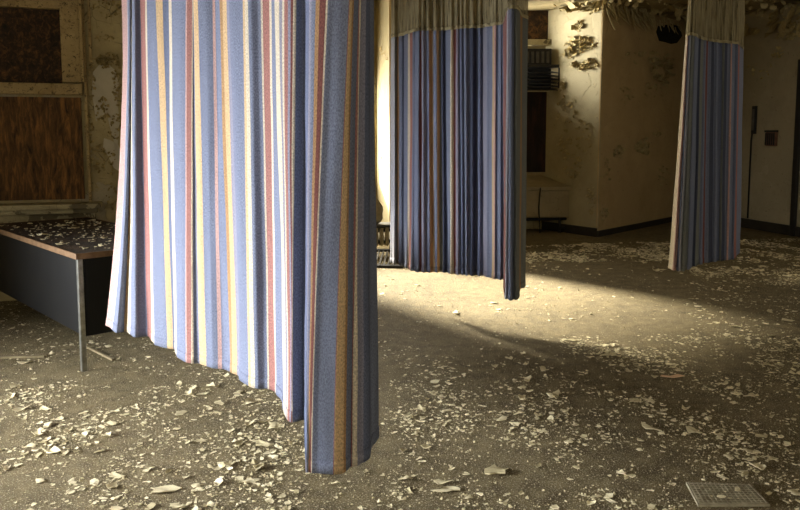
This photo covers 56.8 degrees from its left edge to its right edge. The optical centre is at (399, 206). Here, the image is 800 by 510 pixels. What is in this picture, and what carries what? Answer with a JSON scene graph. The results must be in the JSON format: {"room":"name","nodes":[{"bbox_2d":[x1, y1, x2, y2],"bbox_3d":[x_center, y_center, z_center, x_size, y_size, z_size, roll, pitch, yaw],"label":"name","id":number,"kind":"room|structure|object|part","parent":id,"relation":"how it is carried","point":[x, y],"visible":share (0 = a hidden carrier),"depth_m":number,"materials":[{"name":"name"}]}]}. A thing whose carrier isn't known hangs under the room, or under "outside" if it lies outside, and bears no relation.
{"room":"hospital room","nodes":[
{"label":"hospital room","id":0,"kind":"room"},
{"bbox_2d":[0,0,122,300],"bbox_3d":[-3.762,-0.849,6.557,3.850,3.420,0.205,-2,6,-16],"label":"wall","id":1,"kind":"structure","parent":0,"point":[105,69],"depth_m":6.79,"materials":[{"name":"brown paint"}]},
{"bbox_2d":[0,0,102,222],"bbox_3d":[-4.091,-0.941,6.254,2.853,2.294,0.260,-2,6,-16],"label":"window","id":2,"kind":"structure","parent":1,"relation":"in","point":[43,42],"depth_m":6.61,"materials":[{"name":"paint"}]},
{"bbox_3d":[-3.336,-1.554,6.503,1.020,1.115,0.100,-2,6,-16],"label":"frame","id":3,"kind":"part","parent":2,"relation":"part of","materials":[{"name":"paint"}]},
{"bbox_3d":[-4.091,0.098,6.355,2.853,0.206,0.260,-2,6,-16],"label":"sill","id":4,"kind":"part","parent":2,"relation":"part of","materials":[{"name":"paint"}]},
{"bbox_3d":[-2.830,-1.083,6.728,0.075,2.103,0.045,-2,6,-16],"label":"architrave","id":5,"kind":"part","parent":2,"relation":"part of","materials":[{"name":"paint"}]},
{"bbox_2d":[374,1,376,196],"bbox_3d":[-1.429,-1.194,10.095,2.944,3.420,0.160,-4,7,-37],"label":"wall","id":6,"kind":"structure","parent":0,"point":[375,33],"depth_m":10.77,"materials":[{"name":"beige paint"}]},
{"bbox_2d":[389,0,390,244],"bbox_3d":[0.055,-1.248,10.656,0.020,3.420,2.083,1,6,10],"label":"wall","id":7,"kind":"structure","parent":0,"point":[389,0],"depth_m":9.59,"materials":[{"name":"beige paint"}]},
{"bbox_2d":[376,0,388,246],"bbox_3d":[-0.235,-1.207,10.230,0.071,3.420,1.220,-1,6,-10],"label":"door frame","id":8,"kind":"structure","parent":7,"relation":"attached to","point":[382,6],"depth_m":10.23,"materials":[{"name":"paint"}]},
{"bbox_2d":[0,222,799,509],"bbox_3d":[1.650,0.895,7.321,15.700,0.200,17.600,0,6,0],"label":"floor","id":9,"kind":"structure","parent":0,"point":[647,321],"depth_m":4.26,"materials":[{"name":"concrete"}]},
{"bbox_2d":[9,384,21,387],"bbox_3d":[-2.299,1.066,4.419,0.068,0.021,0.042,0,6,-4],"label":"flake","id":10,"kind":"object","parent":9,"relation":"on","point":[11,385],"visible":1,"depth_m":4.42,"materials":[{"name":"beige paint"}]},
{"bbox_2d":[12,404,31,411],"bbox_3d":[-2.075,1.102,4.059,0.035,0.018,0.101,4,7,33],"label":"flake","id":11,"kind":"object","parent":9,"relation":"on","point":[17,409],"visible":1,"depth_m":4.05,"materials":[{"name":"beige paint"}]},
{"bbox_2d":[0,355,44,358],"bbox_3d":[-2.585,1.014,5.005,0.349,0.012,0.022,-1,6,-6],"label":"wooden strip","id":12,"kind":"object","parent":9,"relation":"on","point":[20,356],"visible":1,"depth_m":5.00,"materials":[{"name":"brown wood"}]},
{"bbox_2d":[31,429,42,435],"bbox_3d":[-1.824,1.131,3.713,0.052,0.027,0.050,5,8,44],"label":"flake","id":13,"kind":"object","parent":9,"relation":"on","point":[38,432],"visible":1,"depth_m":3.72,"materials":[{"name":"white paint"}]},
{"bbox_2d":[36,478,45,483],"bbox_3d":[-1.564,1.189,3.220,0.038,0.008,0.045,-3,6,-30],"label":"flake","id":14,"kind":"object","parent":9,"relation":"on","point":[38,480],"visible":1,"depth_m":3.21,"materials":[{"name":"white paint"}]},
{"bbox_2d":[39,405,51,409],"bbox_3d":[-1.947,1.104,4.060,0.073,0.014,0.030,2,6,23],"label":"flake","id":15,"kind":"object","parent":9,"relation":"on","point":[42,406],"visible":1,"depth_m":4.07,"materials":[{"name":"beige paint"}]},
{"bbox_2d":[42,446,60,452],"bbox_3d":[-1.657,1.154,3.514,0.093,0.022,0.050,2,6,24],"label":"flake","id":16,"kind":"object","parent":9,"relation":"on","point":[55,449],"visible":1,"depth_m":3.52,"materials":[{"name":"white paint"}]},
{"bbox_2d":[0,217,115,371],"bbox_3d":[-2.419,0.570,5.690,0.840,0.762,2.080,-5,8,-43],"label":"desk","id":17,"kind":"object","parent":9,"relation":"on","point":[69,283],"visible":0.6,"depth_m":5.14,"materials":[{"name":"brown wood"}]},
{"bbox_3d":[-2.683,0.506,5.438,0.020,0.508,1.980,-5,8,-43],"label":"panel","id":18,"kind":"part","parent":17,"relation":"part of","materials":[{"name":"black metal"}]},
{"bbox_2d":[8,220,113,246],"bbox_3d":[-2.419,0.183,5.648,0.725,0.020,1.926,-5,8,-43],"label":"flakes","id":19,"kind":"object","parent":17,"relation":"on","point":[67,220],"visible":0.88,"depth_m":5.61,"materials":[{"name":"paint"}]},
{"bbox_3d":[-2.018,0.688,4.682,0.044,0.723,0.025,0,6,0],"label":"leg","id":20,"kind":"part","parent":17,"relation":"part of","materials":[{"name":"silver metal"}]},
{"bbox_3d":[-1.753,0.552,4.966,0.700,0.508,0.020,-5,8,-43],"label":"panel","id":21,"kind":"part","parent":17,"relation":"part of","materials":[{"name":"black metal"}]},
{"bbox_2d":[86,345,114,360],"bbox_3d":[-2.075,1.004,5.104,0.022,0.012,0.462,-6,8,-45],"label":"wooden strip","id":22,"kind":"object","parent":9,"relation":"on","point":[87,346],"visible":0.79,"depth_m":5.08,"materials":[{"name":"brown wood"}]},
{"bbox_2d":[104,421,116,425],"bbox_3d":[-1.509,1.126,3.850,0.058,0.011,0.065,-4,7,-36],"label":"flake","id":23,"kind":"object","parent":9,"relation":"on","point":[109,423],"visible":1,"depth_m":3.85,"materials":[{"name":"beige paint"}]},
{"bbox_2d":[107,481,116,488],"bbox_3d":[-1.224,1.192,3.167,0.041,0.012,0.047,4,7,33],"label":"flake","id":24,"kind":"object","parent":9,"relation":"on","point":[114,484],"visible":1,"depth_m":3.17,"materials":[{"name":"beige paint"}]},
{"bbox_2d":[109,472,124,478],"bbox_3d":[-1.249,1.182,3.257,0.075,0.014,0.030,2,6,19],"label":"flake","id":25,"kind":"object","parent":9,"relation":"on","point":[112,474],"visible":1,"depth_m":3.26,"materials":[{"name":"white paint"}]},
{"bbox_2d":[111,506,123,509],"bbox_3d":[-1.139,1.213,2.970,0.053,0.009,0.047,0,6,-2],"label":"flake","id":26,"kind":"object","parent":9,"relation":"on","point":[112,507],"visible":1,"depth_m":2.98,"materials":[{"name":"beige paint"}]},
{"bbox_2d":[145,502,155,509],"bbox_3d":[-1.010,1.210,2.992,0.035,0.010,0.044,2,6,23],"label":"flake","id":27,"kind":"object","parent":9,"relation":"on","point":[151,505],"visible":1,"depth_m":2.99,"materials":[{"name":"beige paint"}]},
{"bbox_2d":[151,485,181,492],"bbox_3d":[-0.993,1.196,3.135,0.134,0.010,0.060,-1,6,-6],"label":"flake","id":28,"kind":"object","parent":9,"relation":"on","point":[166,488],"visible":1,"depth_m":3.14,"materials":[{"name":"beige paint"}]},
{"bbox_2d":[170,503,186,507],"bbox_3d":[-0.894,1.208,2.997,0.080,0.015,0.027,0,6,-1],"label":"flake","id":29,"kind":"object","parent":9,"relation":"on","point":[174,505],"visible":1,"depth_m":3.00,"materials":[{"name":"beige paint"}]},
{"bbox_2d":[175,410,187,414],"bbox_3d":[-1.181,1.112,3.995,0.064,0.011,0.058,-1,6,-12],"label":"flake","id":30,"kind":"object","parent":9,"relation":"on","point":[181,412],"visible":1,"depth_m":4.00,"materials":[{"name":"beige paint"}]},
{"bbox_2d":[185,389,193,394],"bbox_3d":[-1.215,1.075,4.287,0.056,0.029,0.053,1,6,12],"label":"flake","id":31,"kind":"object","parent":9,"relation":"on","point":[189,392],"visible":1,"depth_m":4.29,"materials":[{"name":"white paint"}]},
{"bbox_2d":[206,382,215,387],"bbox_3d":[-1.127,1.063,4.413,0.055,0.028,0.091,-2,6,-24],"label":"flake","id":32,"kind":"object","parent":9,"relation":"on","point":[212,384],"visible":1,"depth_m":4.42,"materials":[{"name":"white paint"}]},
{"bbox_2d":[224,460,235,466],"bbox_3d":[-0.772,1.165,3.370,0.049,0.027,0.051,2,6,19],"label":"flake","id":33,"kind":"object","parent":9,"relation":"on","point":[230,463],"visible":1,"depth_m":3.37,"materials":[{"name":"beige paint"}]},
{"bbox_2d":[235,476,243,480],"bbox_3d":[-0.703,1.187,3.238,0.043,0.008,0.031,0,6,-2],"label":"flake","id":34,"kind":"object","parent":9,"relation":"on","point":[239,478],"visible":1,"depth_m":3.23,"materials":[{"name":"beige paint"}]},
{"bbox_2d":[235,440,243,445],"bbox_3d":[-0.780,1.147,3.607,0.034,0.016,0.061,3,7,31],"label":"flake","id":35,"kind":"object","parent":9,"relation":"on","point":[239,442],"visible":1,"depth_m":3.60,"materials":[{"name":"beige paint"}]},
{"bbox_2d":[245,398,252,403],"bbox_3d":[-0.847,1.091,4.162,0.051,0.022,0.054,-1,6,-10],"label":"flake","id":36,"kind":"object","parent":9,"relation":"on","point":[247,400],"visible":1,"depth_m":4.16,"materials":[{"name":"beige paint"}]},
{"bbox_2d":[245,419,254,425],"bbox_3d":[-0.781,1.121,3.857,0.067,0.021,0.041,-5,8,-44],"label":"flake","id":37,"kind":"object","parent":9,"relation":"on","point":[252,421],"visible":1,"depth_m":3.85,"materials":[{"name":"beige paint"}]},
{"bbox_2d":[253,463,265,470],"bbox_3d":[-0.636,1.171,3.340,0.042,0.020,0.075,5,7,39],"label":"flake","id":38,"kind":"object","parent":9,"relation":"on","point":[260,465],"visible":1,"depth_m":3.34,"materials":[{"name":"beige paint"}]},
{"bbox_2d":[256,439,273,446],"bbox_3d":[-0.659,1.148,3.591,0.090,0.017,0.036,2,6,21],"label":"flake","id":39,"kind":"object","parent":9,"relation":"on","point":[259,442],"visible":1,"depth_m":3.60,"materials":[{"name":"beige paint"}]},
{"bbox_2d":[265,497,273,502],"bbox_3d":[-0.537,1.204,3.043,0.045,0.012,0.028,1,6,10],"label":"flake","id":40,"kind":"object","parent":9,"relation":"on","point":[269,499],"visible":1,"depth_m":3.04,"materials":[{"name":"beige paint"}]},
{"bbox_2d":[268,421,278,428],"bbox_3d":[-0.646,1.125,3.808,0.051,0.022,0.054,3,6,26],"label":"flake","id":41,"kind":"object","parent":9,"relation":"on","point":[275,424],"visible":1,"depth_m":3.81,"materials":[{"name":"beige paint"}]},
{"bbox_2d":[376,222,389,253],"bbox_3d":[-0.329,0.408,9.251,0.620,0.395,0.300,-2,6,-18],"label":"radiator","id":42,"kind":"object","parent":9,"relation":"on","point":[382,228],"visible":0.33,"depth_m":9.23,"materials":[{"name":"metal"}]},
{"bbox_2d":[376,197,382,223],"bbox_3d":[-0.316,0.040,9.241,0.212,0.340,0.212,0,6,0],"label":"sack","id":43,"kind":"object","parent":42,"relation":"on","point":[379,208],"visible":0.41,"depth_m":9.18,"materials":[{"name":"beige fabric"}]},
{"bbox_2d":[376,222,389,227],"bbox_3d":[-0.329,0.229,9.233,0.620,0.035,0.300,-2,6,-18],"label":"shelf","id":44,"kind":"object","parent":42,"relation":"attached to","point":[382,224],"depth_m":9.14,"materials":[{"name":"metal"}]},
{"bbox_2d":[377,249,404,267],"bbox_3d":[-0.053,0.593,8.542,0.633,0.165,0.344,1,6,7],"label":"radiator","id":45,"kind":"object","parent":9,"relation":"in","point":[379,265],"visible":0.27,"depth_m":8.46,"materials":[{"name":"metal"}]},
{"bbox_2d":[0,238,799,509],"bbox_3d":[1.777,0.766,7.446,7.361,0.033,12.424,5,8,45],"label":"flakes","id":46,"kind":"object","parent":9,"relation":"on","point":[94,481],"visible":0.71,"depth_m":4.04,"materials":[{"name":"paint"}]},
{"bbox_2d":[0,239,799,509],"bbox_3d":[0.889,0.721,7.956,6.692,0.023,12.493,3,6,30],"label":"grit","id":47,"kind":"object","parent":9,"relation":"on","point":[253,461],"visible":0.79,"depth_m":3.73,"materials":[{"name":"beige gravel"}]},
{"bbox_2d":[398,475,412,479],"bbox_3d":[0.023,1.183,3.230,0.064,0.018,0.040,-2,6,-23],"label":"flake","id":48,"kind":"object","parent":9,"relation":"on","point":[406,476],"visible":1,"depth_m":3.23,"materials":[{"name":"beige paint"}]},
{"bbox_2d":[416,404,425,409],"bbox_3d":[0.109,1.099,4.056,0.049,0.026,0.047,4,7,33],"label":"flake","id":49,"kind":"object","parent":9,"relation":"on","point":[419,406],"visible":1,"depth_m":4.06,"materials":[{"name":"beige paint"}]},
{"bbox_2d":[421,443,430,448],"bbox_3d":[0.124,1.154,3.568,0.044,0.010,0.035,4,7,36],"label":"flake","id":50,"kind":"object","parent":9,"relation":"on","point":[424,445],"visible":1,"depth_m":3.57,"materials":[{"name":"beige paint"}]},
{"bbox_2d":[433,479,451,483],"bbox_3d":[0.187,1.187,3.204,0.083,0.015,0.028,-1,6,-10],"label":"flake","id":51,"kind":"object","parent":9,"relation":"on","point":[438,481],"visible":1,"depth_m":3.20,"materials":[{"name":"beige paint"}]},
{"bbox_2d":[431,486,459,491],"bbox_3d":[0.192,1.197,3.137,0.128,0.009,0.043,-1,6,-11],"label":"flake","id":52,"kind":"object","parent":9,"relation":"on","point":[446,488],"visible":1,"depth_m":3.13,"materials":[{"name":"beige paint"}]},
{"bbox_2d":[484,464,508,474],"bbox_3d":[0.431,1.175,3.304,0.107,0.019,0.080,1,6,8],"label":"flake","id":53,"kind":"object","parent":9,"relation":"on","point":[493,469],"visible":1,"depth_m":3.30,"materials":[{"name":"beige paint"}]},
{"bbox_2d":[518,394,525,399],"bbox_3d":[0.695,1.085,4.226,0.047,0.020,0.087,1,6,7],"label":"flake","id":54,"kind":"object","parent":9,"relation":"on","point":[519,395],"visible":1,"depth_m":4.24,"materials":[{"name":"beige paint"}]},
{"bbox_2d":[524,375,530,381],"bbox_3d":[0.781,1.053,4.542,0.042,0.023,0.124,2,6,18],"label":"flake","id":55,"kind":"object","parent":9,"relation":"on","point":[528,378],"visible":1,"depth_m":4.54,"materials":[{"name":"beige paint"}]},
{"bbox_2d":[547,415,553,421],"bbox_3d":[0.795,1.117,3.910,0.036,0.018,0.059,1,6,14],"label":"flake","id":56,"kind":"object","parent":9,"relation":"on","point":[550,418],"visible":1,"depth_m":3.91,"materials":[{"name":"beige paint"}]},
{"bbox_2d":[550,505,558,508],"bbox_3d":[0.628,1.211,2.987,0.037,0.009,0.027,4,7,36],"label":"flake","id":57,"kind":"object","parent":9,"relation":"on","point":[552,506],"visible":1,"depth_m":2.99,"materials":[{"name":"beige paint"}]},
{"bbox_2d":[552,389,559,396],"bbox_3d":[0.903,1.078,4.282,0.042,0.023,0.124,1,6,14],"label":"flake","id":58,"kind":"object","parent":9,"relation":"on","point":[555,393],"visible":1,"depth_m":4.29,"materials":[{"name":"beige paint"}]},
{"bbox_2d":[604,493,612,497],"bbox_3d":[0.870,1.202,3.080,0.034,0.010,0.048,3,6,27],"label":"flake","id":59,"kind":"object","parent":9,"relation":"on","point":[610,495],"visible":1,"depth_m":3.08,"materials":[{"name":"beige paint"}]},
{"bbox_2d":[616,469,626,475],"bbox_3d":[0.982,1.178,3.280,0.037,0.019,0.062,-1,6,-7],"label":"flake","id":60,"kind":"object","parent":9,"relation":"on","point":[621,471],"visible":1,"depth_m":3.29,"materials":[{"name":"beige paint"}]},
{"bbox_2d":[647,503,654,509],"bbox_3d":[1.013,1.211,2.990,0.030,0.009,0.038,5,8,42],"label":"flake","id":61,"kind":"object","parent":9,"relation":"on","point":[650,505],"visible":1,"depth_m":2.99,"materials":[{"name":"beige paint"}]},
{"bbox_2d":[641,422,661,430],"bbox_3d":[1.285,1.127,3.783,0.124,0.023,0.042,5,8,43],"label":"flake","id":62,"kind":"object","parent":9,"relation":"on","point":[646,426],"visible":1,"depth_m":3.80,"materials":[{"name":"beige paint"}]},
{"bbox_2d":[661,374,684,377],"bbox_3d":[1.696,1.053,4.605,0.157,0.010,0.066,0,6,0],"label":"chip","id":63,"kind":"object","parent":9,"relation":"on","point":[675,375],"visible":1,"depth_m":4.61,"materials":[{"name":"beige paint"}]},
{"bbox_2d":[686,426,701,432],"bbox_3d":[1.485,1.130,3.745,0.078,0.024,0.048,5,8,44],"label":"flake","id":64,"kind":"object","parent":9,"relation":"on","point":[689,429],"visible":1,"depth_m":3.75,"materials":[{"name":"beige paint"}]},
{"bbox_2d":[686,482,769,506],"bbox_3d":[1.355,1.198,3.096,0.295,0.014,0.198,0,6,0],"label":"panel","id":65,"kind":"object","parent":9,"relation":"on","point":[701,492],"visible":1,"depth_m":3.07,"materials":[{"name":"grey metal"}]},
{"bbox_2d":[751,464,765,469],"bbox_3d":[1.622,1.173,3.351,0.050,0.015,0.058,-4,7,-36],"label":"flake","id":66,"kind":"object","parent":9,"relation":"on","point":[761,466],"visible":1,"depth_m":3.34,"materials":[{"name":"beige paint"}]},
{"bbox_2d":[755,433,767,437],"bbox_3d":[1.808,1.141,3.692,0.065,0.012,0.026,0,6,3],"label":"flake","id":67,"kind":"object","parent":9,"relation":"on","point":[757,435],"visible":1,"depth_m":3.70,"materials":[{"name":"beige paint"}]},
{"bbox_2d":[788,489,799,494],"bbox_3d":[1.658,1.199,3.112,0.043,0.009,0.051,0,6,3],"label":"flake","id":68,"kind":"object","parent":9,"relation":"on","point":[794,492],"visible":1,"depth_m":3.10,"materials":[{"name":"beige paint"}]},
{"bbox_2d":[526,46,545,228],"bbox_3d":[1.265,-1.355,11.754,2.350,3.420,0.160,0,6,0],"label":"wall","id":69,"kind":"structure","parent":0,"point":[529,224],"depth_m":11.82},
{"bbox_2d":[543,1,603,230],"bbox_3d":[2.554,-1.373,11.184,0.139,3.565,1.112,-4,7,-34],"label":"wall pier","id":70,"kind":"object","parent":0,"point":[572,111],"visible":0.92,"depth_m":11.12,"materials":[{"name":"paint"}]},
{"bbox_2d":[526,217,566,232],"bbox_3d":[1.675,0.276,11.425,2.051,0.237,0.054,0,6,0],"label":"pipe","id":71,"kind":"object","parent":70,"relation":"attached to","point":[559,219],"visible":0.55,"depth_m":11.40,"materials":[{"name":"metal"}]},
{"bbox_2d":[526,11,571,216],"bbox_3d":[2.089,-1.601,11.399,1.055,3.498,0.500,0,6,0],"label":"window","id":72,"kind":"structure","parent":70,"relation":"attached to","point":[554,195],"depth_m":11.50,"materials":[{"name":"paint"}]},
{"bbox_2d":[538,188,540,232],"bbox_3d":[2.138,0.053,11.318,0.042,0.702,0.059,0,6,0],"label":"hanging cable","id":73,"kind":"object","parent":72,"relation":"hanging from","point":[540,188],"visible":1,"depth_m":11.33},
{"bbox_3d":[1.994,-1.956,11.565,0.866,2.823,0.100,0,6,0],"label":"frame","id":74,"kind":"part","parent":72,"relation":"part of","materials":[{"name":"paint"}]},
{"bbox_2d":[527,49,559,90],"bbox_3d":[2.136,-2.121,11.458,0.632,0.642,0.240,0,6,0],"label":"vent","id":75,"kind":"object","parent":72,"relation":"attached to","point":[539,67],"visible":0.67,"depth_m":11.38,"materials":[{"name":"metal"}]},
{"bbox_3d":[2.090,-0.130,11.562,1.000,0.538,0.460,0,6,0],"label":"apron panel","id":76,"kind":"part","parent":72,"relation":"part of","materials":[{"name":"grey paint"}]},
{"bbox_3d":[2.103,-0.378,11.518,1.027,0.197,0.500,0,6,0],"label":"sill","id":77,"kind":"part","parent":72,"relation":"part of","materials":[{"name":"grey paint"}]},
{"bbox_2d":[542,221,596,236],"bbox_3d":[2.586,0.335,11.372,0.020,0.130,1.112,-4,7,-34],"label":"baseboard","id":78,"kind":"object","parent":70,"relation":"attached to","point":[573,229],"visible":1,"depth_m":11.29,"materials":[{"name":"paint"}]},
{"bbox_2d":[374,0,799,24],"bbox_3d":[0.818,-2.491,5.820,12.437,0.250,15.269,0,6,0],"label":"ceiling","id":79,"kind":"structure","parent":0,"point":[677,10],"depth_m":10.94,"materials":[{"name":"paint"}]},
{"bbox_2d":[106,0,378,474],"bbox_3d":[-0.865,-0.717,3.422,0.371,3.067,2.598,-4,7,-36],"label":"curtain","id":80,"kind":"object","parent":79,"relation":"hanging from","point":[245,240],"visible":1,"depth_m":3.28,"materials":[{"name":"fabric"}]},
{"bbox_2d":[390,0,527,300],"bbox_3d":[0.514,-0.956,5.885,0.457,3.067,1.772,-3,6,-30],"label":"curtain","id":81,"kind":"object","parent":79,"relation":"hanging from","point":[458,95],"visible":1,"depth_m":6.03,"materials":[{"name":"fabric"}]},
{"bbox_2d":[668,0,744,271],"bbox_3d":[2.870,-1.031,6.650,1.469,3.067,0.206,-5,8,-43],"label":"curtain","id":82,"kind":"object","parent":79,"relation":"hanging from","point":[706,216],"visible":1,"depth_m":6.59,"materials":[{"name":"fabric"}]},
{"bbox_2d":[596,0,686,230],"bbox_3d":[4.239,-1.378,11.986,0.299,3.420,3.671,5,8,43],"label":"wall","id":83,"kind":"structure","parent":0,"point":[642,63],"depth_m":11.62,"materials":[{"name":"beige paint"}]},
{"bbox_2d":[597,217,671,236],"bbox_3d":[4.093,0.277,12.167,0.020,0.090,3.442,5,8,43],"label":"baseboard","id":84,"kind":"structure","parent":83,"relation":"attached to","point":[620,229],"depth_m":11.72,"materials":[{"name":"paint"}]},
{"bbox_2d":[741,3,799,226],"bbox_3d":[5.828,-1.267,10.845,0.432,3.420,5.015,-1,6,-14],"label":"wall","id":85,"kind":"structure","parent":0,"point":[772,40],"depth_m":11.43,"materials":[{"name":"grey paint"}]},
{"bbox_2d":[747,106,757,217],"bbox_3d":[5.618,-0.709,11.835,0.055,1.798,0.109,-1,6,-14],"label":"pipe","id":86,"kind":"object","parent":85,"relation":"attached to","point":[754,108],"visible":1,"depth_m":11.81,"materials":[{"name":"metal"}]},
{"bbox_3d":[5.630,-1.383,11.763,0.035,0.443,0.090,-1,6,-14],"label":"plate","id":87,"kind":"part","parent":86,"relation":"part of","materials":[{"name":"metal"}]},
{"bbox_2d":[741,218,799,236],"bbox_3d":[5.872,0.360,11.007,0.025,0.150,5.000,-1,6,-14],"label":"baseboard","id":88,"kind":"structure","parent":85,"relation":"attached to","point":[778,228],"depth_m":11.51,"materials":[{"name":"paint"}]},
{"bbox_2d":[764,130,777,145],"bbox_3d":[5.714,-1.061,11.398,0.070,0.242,0.220,-1,6,-14],"label":"wall box","id":89,"kind":"object","parent":85,"relation":"attached to","point":[771,136],"visible":1,"depth_m":11.35,"materials":[{"name":"metal"}]},
{"bbox_2d":[789,59,799,235],"bbox_3d":[5.853,-0.862,10.911,0.050,2.600,0.090,-1,6,-14],"label":"trim","id":90,"kind":"structure","parent":85,"relation":"attached to","point":[796,149],"depth_m":10.91,"materials":[{"name":"wood"}]}
]}

